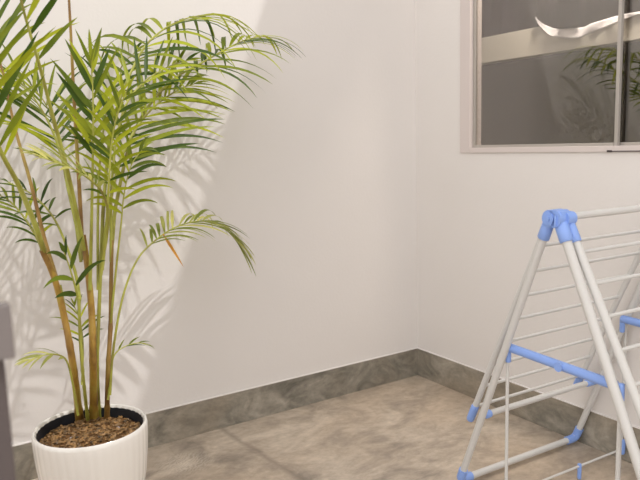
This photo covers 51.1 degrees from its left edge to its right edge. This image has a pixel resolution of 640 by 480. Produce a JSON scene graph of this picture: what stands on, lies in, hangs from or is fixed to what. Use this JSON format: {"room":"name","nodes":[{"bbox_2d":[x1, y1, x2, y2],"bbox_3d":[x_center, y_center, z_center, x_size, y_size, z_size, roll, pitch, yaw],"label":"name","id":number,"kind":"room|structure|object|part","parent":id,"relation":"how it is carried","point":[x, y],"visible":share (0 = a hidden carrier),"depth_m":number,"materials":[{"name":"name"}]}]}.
{"room":"balcony","nodes":[
{"label":"balcony","id":0,"kind":"room"},
{"bbox_2d":[0,0,417,444],"bbox_3d":[-2.142,-0.794,1.355,6.000,3.480,0.100,-7,10,-32],"label":"wall","id":1,"kind":"structure","parent":0,"point":[318,174],"depth_m":2.56,"materials":[{"name":"white paint"}]},
{"bbox_2d":[13,347,417,479],"bbox_3d":[-2.066,0.868,1.547,6.000,0.133,0.007,-7,10,-32],"label":"baseboard","id":2,"kind":"structure","parent":1,"relation":"attached to","point":[166,425],"depth_m":2.70,"materials":[{"name":"grey concrete"}]},
{"bbox_2d":[32,375,636,479],"bbox_3d":[0.358,1.444,-2.138,6.060,0.100,9.100,-7,10,-32],"label":"floor","id":3,"kind":"structure","parent":0,"point":[417,427],"depth_m":2.43,"materials":[{"name":"tile"}]},
{"bbox_2d":[0,302,15,479],"bbox_3d":[-0.689,0.036,0.458,0.858,1.990,0.058,-7,10,-32],"label":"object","id":4,"kind":"structure","parent":3,"relation":"on","point":[7,349],"depth_m":0.69,"materials":[{"name":"grey paint"}]},
{"bbox_2d":[0,0,304,479],"bbox_3d":[-0.495,-0.156,2.017,1.146,1.936,0.674,-7,10,-32],"label":"potted palm","id":5,"kind":"object","parent":3,"relation":"on","point":[95,441],"visible":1,"depth_m":1.85,"materials":[{"name":"green plant"}]},
{"bbox_2d":[31,404,147,479],"bbox_3d":[-0.646,0.680,1.921,0.313,0.318,0.313,-7,10,-32],"label":"pot","id":6,"kind":"object","parent":5,"relation":"attached to","point":[110,442],"depth_m":1.85,"materials":[{"name":"white ceramic"}]},
{"bbox_3d":[-0.460,0.034,2.098,0.060,0.111,0.002,-5,9,-22],"label":"dry blade","id":7,"kind":"part","parent":5,"relation":"part of","materials":[{"name":"orange plant"}]},
{"bbox_2d":[457,205,639,479],"bbox_3d":[0.856,0.345,1.883,0.600,0.904,0.764,-6,9,-30],"label":"drying rack","id":8,"kind":"object","parent":3,"relation":"on","point":[563,221],"visible":1,"depth_m":1.83,"materials":[{"name":"white metal"}]},
{"bbox_3d":[0.536,0.245,1.916,0.018,0.646,0.301,-6,9,-30],"label":"wing arm","id":9,"kind":"part","parent":8,"relation":"part of","materials":[{"name":"white metal"}]},
{"bbox_3d":[0.543,0.545,1.945,0.010,0.428,0.010,-6,9,-30],"label":"hanging rod","id":10,"kind":"part","parent":8,"relation":"part of","materials":[{"name":"white metal"}]},
{"bbox_3d":[0.692,0.490,2.189,0.496,0.010,0.010,-6,9,-30],"label":"rail","id":11,"kind":"part","parent":8,"relation":"part of","materials":[{"name":"white metal"}]},
{"bbox_3d":[0.707,0.419,2.150,0.496,0.010,0.010,-6,9,-30],"label":"rail","id":12,"kind":"part","parent":8,"relation":"part of","materials":[{"name":"white metal"}]},
{"bbox_3d":[0.722,0.348,2.111,0.496,0.010,0.010,-6,9,-30],"label":"rail","id":13,"kind":"part","parent":8,"relation":"part of","materials":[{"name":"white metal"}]},
{"bbox_3d":[0.737,0.277,2.072,0.496,0.010,0.010,-6,9,-30],"label":"rail","id":14,"kind":"part","parent":8,"relation":"part of","materials":[{"name":"white metal"}]},
{"bbox_3d":[0.622,0.330,1.742,0.008,0.026,0.026,-6,9,-30],"label":"brace knob","id":15,"kind":"part","parent":8,"relation":"part of","materials":[{"name":"blue plastic"}]},
{"bbox_3d":[0.752,0.205,2.032,0.496,0.010,0.010,-6,9,-30],"label":"rail","id":16,"kind":"part","parent":8,"relation":"part of","materials":[{"name":"white metal"}]},
{"bbox_3d":[0.767,0.134,1.993,0.496,0.010,0.010,-6,9,-30],"label":"rail","id":17,"kind":"part","parent":8,"relation":"part of","materials":[{"name":"white metal"}]},
{"bbox_3d":[0.780,0.729,2.111,0.538,0.007,0.007,-6,9,-30],"label":"rail","id":18,"kind":"part","parent":8,"relation":"part of","materials":[{"name":"white metal"}]},
{"bbox_3d":[0.782,0.063,1.954,0.496,0.010,0.010,-6,9,-30],"label":"rail","id":19,"kind":"part","parent":8,"relation":"part of","materials":[{"name":"white metal"}]},
{"bbox_3d":[0.797,-0.008,1.914,0.496,0.010,0.010,-6,9,-30],"label":"rail","id":20,"kind":"part","parent":8,"relation":"part of","materials":[{"name":"white metal"}]},
{"bbox_3d":[0.949,0.374,1.729,0.573,0.872,0.393,-6,9,-30],"label":"leg frame","id":21,"kind":"part","parent":8,"relation":"part of","materials":[{"name":"white metal"}]},
{"bbox_3d":[0.721,0.284,1.603,0.022,0.648,0.344,-6,9,-30],"label":"wing arm","id":22,"kind":"part","parent":8,"relation":"part of","materials":[{"name":"white metal"}]},
{"bbox_3d":[0.962,0.197,2.166,0.018,0.646,0.301,-6,9,-30],"label":"wing arm","id":23,"kind":"part","parent":8,"relation":"part of","materials":[{"name":"white metal"}]},
{"bbox_3d":[0.866,0.007,1.800,0.500,0.010,0.010,-6,9,-30],"label":"rail","id":24,"kind":"part","parent":8,"relation":"part of","materials":[{"name":"white metal"}]},
{"bbox_3d":[0.888,0.086,1.778,0.500,0.010,0.010,-6,9,-30],"label":"rail","id":25,"kind":"part","parent":8,"relation":"part of","materials":[{"name":"white metal"}]},
{"bbox_3d":[0.729,0.584,1.636,0.012,0.428,0.012,-6,9,-30],"label":"hanging rod","id":26,"kind":"part","parent":8,"relation":"part of","materials":[{"name":"white metal"}]},
{"bbox_3d":[0.909,0.164,1.756,0.500,0.010,0.010,-6,9,-30],"label":"rail","id":27,"kind":"part","parent":8,"relation":"part of","materials":[{"name":"white metal"}]},
{"bbox_3d":[1.006,0.493,2.216,0.010,0.428,0.010,-6,9,-30],"label":"hanging rod","id":28,"kind":"part","parent":8,"relation":"part of","materials":[{"name":"white metal"}]},
{"bbox_3d":[0.931,0.243,1.734,0.500,0.010,0.010,-6,9,-30],"label":"rail","id":29,"kind":"part","parent":8,"relation":"part of","materials":[{"name":"white metal"}]},
{"bbox_2d":[415,0,639,426],"bbox_3d":[2.834,-0.627,-0.801,0.060,3.480,9.100,-7,10,-32],"label":"wall","id":30,"kind":"structure","parent":0,"point":[479,215],"depth_m":2.65,"materials":[{"name":"white paint"}]},
{"bbox_2d":[417,348,639,463],"bbox_3d":[2.881,1.038,-0.626,0.007,0.133,8.993,-7,10,-32],"label":"baseboard","id":31,"kind":"structure","parent":30,"relation":"attached to","point":[560,416],"depth_m":2.56,"materials":[{"name":"grey concrete"}]},
{"bbox_2d":[460,0,639,152],"bbox_3d":[0.984,-0.812,2.094,0.068,1.062,1.465,-7,10,-32],"label":"window","id":32,"kind":"structure","parent":30,"relation":"in","point":[470,10],"depth_m":2.67,"materials":[{"name":"beige"}]},
{"bbox_3d":[1.165,-0.761,1.845,0.020,0.986,0.730,-7,10,-32],"label":"sash","id":33,"kind":"part","parent":32,"relation":"part of","materials":[{"name":"silver metal"}]},
{"label":"outside","id":34,"kind":"structure","parent":0,"visible":0},
{"bbox_2d":[481,41,639,144],"bbox_3d":[1.371,-0.681,2.974,1.490,2.700,4.300,-7,10,-32],"label":"wall","id":35,"kind":"structure","parent":34,"point":[568,98],"depth_m":4.08,"materials":[{"name":"grey"}]},
{"bbox_2d":[481,14,639,64],"bbox_3d":[1.133,-0.868,2.798,0.060,0.122,4.180,-7,10,-32],"label":"trim","id":36,"kind":"structure","parent":35,"relation":"attached to","point":[532,42],"depth_m":2.98,"materials":[{"name":"beige paint"}]},
{"bbox_3d":[1.176,-1.865,2.701,0.024,0.024,4.180,-7,10,-32],"label":"rail","id":37,"kind":"object","parent":35,"relation":"attached to","visible":0},
{"bbox_2d":[481,0,613,67],"bbox_3d":[0.815,-1.403,3.363,0.024,1.050,1.501,-7,10,-32],"label":"curtain","id":38,"kind":"object","parent":37,"relation":"hanging from","point":[499,17],"visible":0.2,"depth_m":3.25,"materials":[{"name":"black fabric"}]},
{"bbox_2d":[535,0,639,38],"bbox_3d":[1.194,-1.311,2.529,0.037,0.997,0.916,-7,10,-32],"label":"curtain","id":39,"kind":"object","parent":37,"relation":"hanging from","point":[567,19],"visible":0.92,"depth_m":2.78,"materials":[{"name":"grey fabric"}]}
]}

